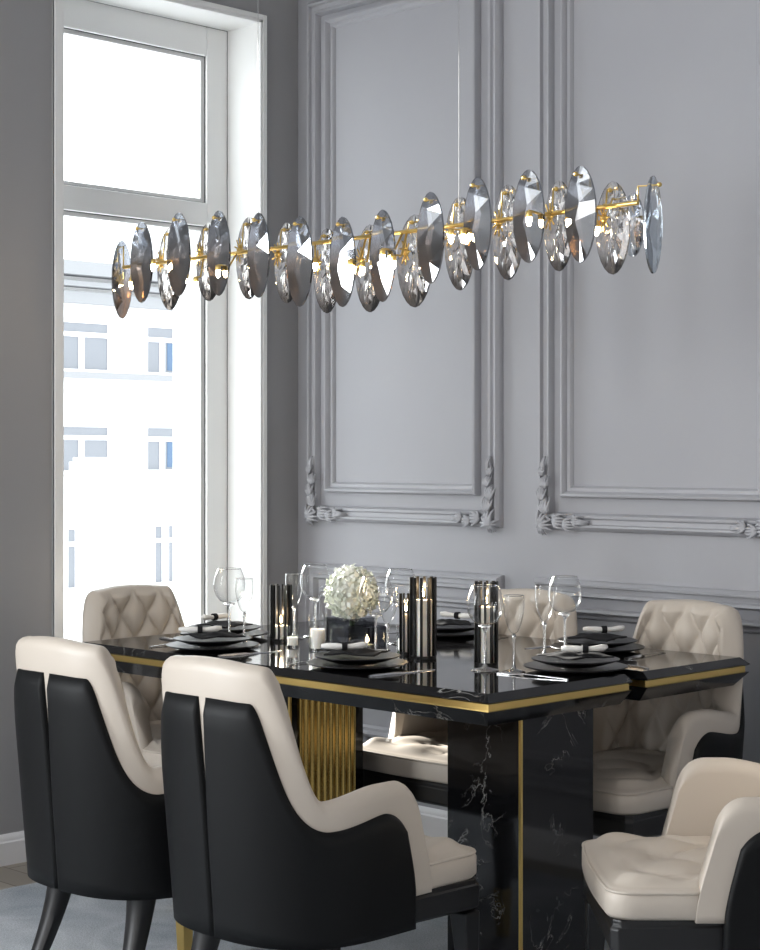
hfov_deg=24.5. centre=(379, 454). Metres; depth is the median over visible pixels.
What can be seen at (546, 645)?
knife
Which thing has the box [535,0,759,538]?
trim
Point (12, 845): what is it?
baseboard
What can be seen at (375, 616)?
wine glass
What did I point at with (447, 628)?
dinner plate
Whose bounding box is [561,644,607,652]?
napkin
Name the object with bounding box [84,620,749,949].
dining table
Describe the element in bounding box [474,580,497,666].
candle holder
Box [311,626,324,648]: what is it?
candle
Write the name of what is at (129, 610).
dining chair
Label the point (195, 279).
socket
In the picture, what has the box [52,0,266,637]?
window
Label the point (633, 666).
knife
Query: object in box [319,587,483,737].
trim
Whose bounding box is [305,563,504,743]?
trim
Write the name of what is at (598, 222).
socket
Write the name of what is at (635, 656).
fork
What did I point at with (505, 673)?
fork
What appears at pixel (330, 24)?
trim
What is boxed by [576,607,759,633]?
trim
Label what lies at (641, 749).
dining chair
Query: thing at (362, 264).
socket
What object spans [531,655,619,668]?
dinner plate
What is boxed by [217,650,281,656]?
knife
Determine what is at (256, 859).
dining chair
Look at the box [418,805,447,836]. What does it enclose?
baseboard
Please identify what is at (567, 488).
trim
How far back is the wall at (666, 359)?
5.46 m
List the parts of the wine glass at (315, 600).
stem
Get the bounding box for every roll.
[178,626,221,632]
[201,613,227,620]
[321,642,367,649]
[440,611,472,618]
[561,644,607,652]
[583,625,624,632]
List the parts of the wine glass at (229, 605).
stem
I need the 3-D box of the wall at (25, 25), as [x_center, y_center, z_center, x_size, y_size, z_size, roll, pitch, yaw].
[-2.528,-0.320,4.372,0.360,3.200,6.350,0,0,45]
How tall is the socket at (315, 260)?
0.055 m
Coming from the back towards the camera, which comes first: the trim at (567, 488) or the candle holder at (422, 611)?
the trim at (567, 488)
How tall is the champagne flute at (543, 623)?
0.191 m
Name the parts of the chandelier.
bulb, bulb, bulb, bulb, bulb, bulb, bulb, bulb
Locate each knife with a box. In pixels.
[159,637,175,640]
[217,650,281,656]
[369,669,434,676]
[524,645,549,648]
[626,664,648,668]
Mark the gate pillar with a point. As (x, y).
(94, 476)
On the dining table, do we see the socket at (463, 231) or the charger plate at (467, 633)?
the charger plate at (467, 633)
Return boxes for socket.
[151,258,166,264]
[193,259,203,281]
[215,254,236,270]
[313,245,317,262]
[347,238,366,264]
[359,238,370,266]
[379,233,402,254]
[390,233,406,260]
[448,228,459,234]
[460,227,467,234]
[526,210,550,216]
[596,210,599,226]
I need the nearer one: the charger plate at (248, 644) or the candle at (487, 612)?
the candle at (487, 612)
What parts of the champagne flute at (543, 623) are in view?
stem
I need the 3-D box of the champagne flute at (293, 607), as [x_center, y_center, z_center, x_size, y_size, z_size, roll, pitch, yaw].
[-0.252,0.443,5.129,0.058,0.191,0.058,0,0,45]
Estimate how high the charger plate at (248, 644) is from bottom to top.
0.014 m
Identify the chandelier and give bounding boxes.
[112,166,661,318]
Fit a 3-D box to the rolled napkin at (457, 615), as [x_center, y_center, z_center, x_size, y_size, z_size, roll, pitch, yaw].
[0.231,0.481,5.245,0.120,0.021,0.025,0,0,39]
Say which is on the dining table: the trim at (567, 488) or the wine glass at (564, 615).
the wine glass at (564, 615)
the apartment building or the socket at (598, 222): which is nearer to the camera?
the socket at (598, 222)
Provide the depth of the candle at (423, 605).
4.60 m
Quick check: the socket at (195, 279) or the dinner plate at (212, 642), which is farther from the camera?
the socket at (195, 279)
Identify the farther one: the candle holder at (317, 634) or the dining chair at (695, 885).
the candle holder at (317, 634)
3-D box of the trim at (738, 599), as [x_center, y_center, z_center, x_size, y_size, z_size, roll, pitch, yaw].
[0.826,0.724,5.205,0.953,0.672,0.029,0,0,45]
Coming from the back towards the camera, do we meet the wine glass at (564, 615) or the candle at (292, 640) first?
the candle at (292, 640)
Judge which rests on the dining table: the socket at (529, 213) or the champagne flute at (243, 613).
the champagne flute at (243, 613)
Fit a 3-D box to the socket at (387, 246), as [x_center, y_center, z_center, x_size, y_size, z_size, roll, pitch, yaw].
[0.031,-0.548,4.528,0.016,0.066,0.085,0,0,45]
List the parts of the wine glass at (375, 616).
stem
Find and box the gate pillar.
[69,457,119,641]
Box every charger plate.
[166,640,259,651]
[180,629,267,636]
[306,658,408,670]
[437,630,473,637]
[523,661,627,674]
[550,642,644,653]
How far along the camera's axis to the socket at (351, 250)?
4.62 m
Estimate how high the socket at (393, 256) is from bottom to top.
0.081 m
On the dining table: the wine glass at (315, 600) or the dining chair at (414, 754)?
the wine glass at (315, 600)
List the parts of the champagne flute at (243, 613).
stem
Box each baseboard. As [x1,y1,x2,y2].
[0,831,26,866]
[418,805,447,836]
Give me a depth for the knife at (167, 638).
5.10 m
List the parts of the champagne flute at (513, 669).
stem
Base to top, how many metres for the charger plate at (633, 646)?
0.014 m
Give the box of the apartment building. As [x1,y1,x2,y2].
[64,259,172,639]
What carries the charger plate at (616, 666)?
on the dining table
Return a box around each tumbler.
[286,625,297,647]
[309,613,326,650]
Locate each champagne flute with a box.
[235,578,252,642]
[285,573,303,638]
[378,586,397,649]
[502,594,524,672]
[535,585,553,652]
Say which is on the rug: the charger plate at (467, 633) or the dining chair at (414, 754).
the dining chair at (414, 754)
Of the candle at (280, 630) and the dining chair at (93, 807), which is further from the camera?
the candle at (280, 630)
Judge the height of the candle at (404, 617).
0.132 m
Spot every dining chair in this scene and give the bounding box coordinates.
[14,636,192,949]
[82,584,184,766]
[161,655,479,949]
[363,588,576,806]
[582,757,759,949]
[593,599,744,836]
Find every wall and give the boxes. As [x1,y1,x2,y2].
[0,0,297,834]
[298,0,759,838]
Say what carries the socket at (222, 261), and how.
attached to the chandelier
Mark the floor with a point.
(14, 875)
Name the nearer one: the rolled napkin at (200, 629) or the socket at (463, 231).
the socket at (463, 231)
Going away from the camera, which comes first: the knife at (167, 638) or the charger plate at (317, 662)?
the charger plate at (317, 662)
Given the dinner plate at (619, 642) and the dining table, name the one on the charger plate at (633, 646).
the dinner plate at (619, 642)
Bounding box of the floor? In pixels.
[0,862,35,889]
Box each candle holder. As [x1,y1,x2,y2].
[270,584,291,641]
[399,593,408,654]
[409,576,436,659]
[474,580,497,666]
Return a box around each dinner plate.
[173,634,251,646]
[187,624,260,633]
[314,651,400,664]
[437,622,473,632]
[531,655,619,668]
[557,636,637,647]
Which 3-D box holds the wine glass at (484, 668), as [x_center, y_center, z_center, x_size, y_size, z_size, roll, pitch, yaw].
[0.262,0.432,4.368,0.092,0.213,0.092,0,0,45]
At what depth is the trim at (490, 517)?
5.97 m
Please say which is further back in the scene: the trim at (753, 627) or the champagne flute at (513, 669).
the trim at (753, 627)
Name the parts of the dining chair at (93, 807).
shell panel, leg, backrest, shell panel, leg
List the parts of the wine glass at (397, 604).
stem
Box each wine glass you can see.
[213,568,244,631]
[300,564,329,637]
[359,576,392,648]
[385,568,414,644]
[467,584,502,671]
[548,575,581,645]
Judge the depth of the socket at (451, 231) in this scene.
4.34 m
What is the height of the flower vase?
0.236 m
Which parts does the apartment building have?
pane, pane, pane, cornice, pane, pane, pane, pane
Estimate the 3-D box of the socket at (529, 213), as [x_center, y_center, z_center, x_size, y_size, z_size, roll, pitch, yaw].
[0.380,-0.573,4.170,0.016,0.020,0.093,0,0,45]
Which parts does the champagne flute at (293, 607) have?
stem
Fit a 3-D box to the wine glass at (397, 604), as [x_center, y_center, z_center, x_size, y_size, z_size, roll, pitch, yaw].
[0.059,0.432,4.988,0.092,0.213,0.092,0,0,45]
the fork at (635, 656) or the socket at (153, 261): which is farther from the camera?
the socket at (153, 261)
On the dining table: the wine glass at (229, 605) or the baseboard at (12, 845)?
the wine glass at (229, 605)
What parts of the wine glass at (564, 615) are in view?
stem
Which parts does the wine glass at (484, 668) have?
stem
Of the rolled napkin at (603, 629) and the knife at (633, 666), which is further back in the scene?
the rolled napkin at (603, 629)
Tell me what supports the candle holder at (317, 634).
on the dining table
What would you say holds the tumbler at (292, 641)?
on the dining table
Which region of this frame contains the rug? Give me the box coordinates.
[0,882,609,949]
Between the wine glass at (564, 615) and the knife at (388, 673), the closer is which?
the knife at (388, 673)
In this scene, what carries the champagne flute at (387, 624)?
on the dining table
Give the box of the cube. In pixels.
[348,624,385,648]
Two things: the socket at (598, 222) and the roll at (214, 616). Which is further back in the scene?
the roll at (214, 616)
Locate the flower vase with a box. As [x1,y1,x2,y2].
[322,563,380,643]
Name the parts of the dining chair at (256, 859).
shell panel, leg, backrest, shell panel, seat frame, seat, leg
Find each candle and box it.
[275,617,287,638]
[288,634,297,644]
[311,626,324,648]
[402,605,406,651]
[416,590,431,656]
[481,596,493,662]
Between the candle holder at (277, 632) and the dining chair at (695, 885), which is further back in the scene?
the candle holder at (277, 632)
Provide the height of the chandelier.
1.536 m
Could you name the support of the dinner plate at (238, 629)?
on the charger plate at (254, 633)
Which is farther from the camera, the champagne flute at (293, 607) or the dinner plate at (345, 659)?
the champagne flute at (293, 607)
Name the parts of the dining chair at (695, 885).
leg, seat, seat frame, backrest, shell panel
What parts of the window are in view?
sash, sash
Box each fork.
[497,672,568,679]
[624,651,663,658]
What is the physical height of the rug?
0.012 m
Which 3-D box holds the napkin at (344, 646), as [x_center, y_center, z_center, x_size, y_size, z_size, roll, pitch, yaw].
[-0.089,0.481,4.403,0.120,0.021,0.025,0,0,-6]
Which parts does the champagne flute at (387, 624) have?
stem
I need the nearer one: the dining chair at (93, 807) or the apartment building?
the dining chair at (93, 807)
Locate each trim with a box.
[304,0,502,532]
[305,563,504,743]
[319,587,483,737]
[324,0,480,494]
[534,577,759,610]
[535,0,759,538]
[560,0,759,501]
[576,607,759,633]
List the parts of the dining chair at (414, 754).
seat frame, seat, backrest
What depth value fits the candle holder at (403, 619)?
4.71 m

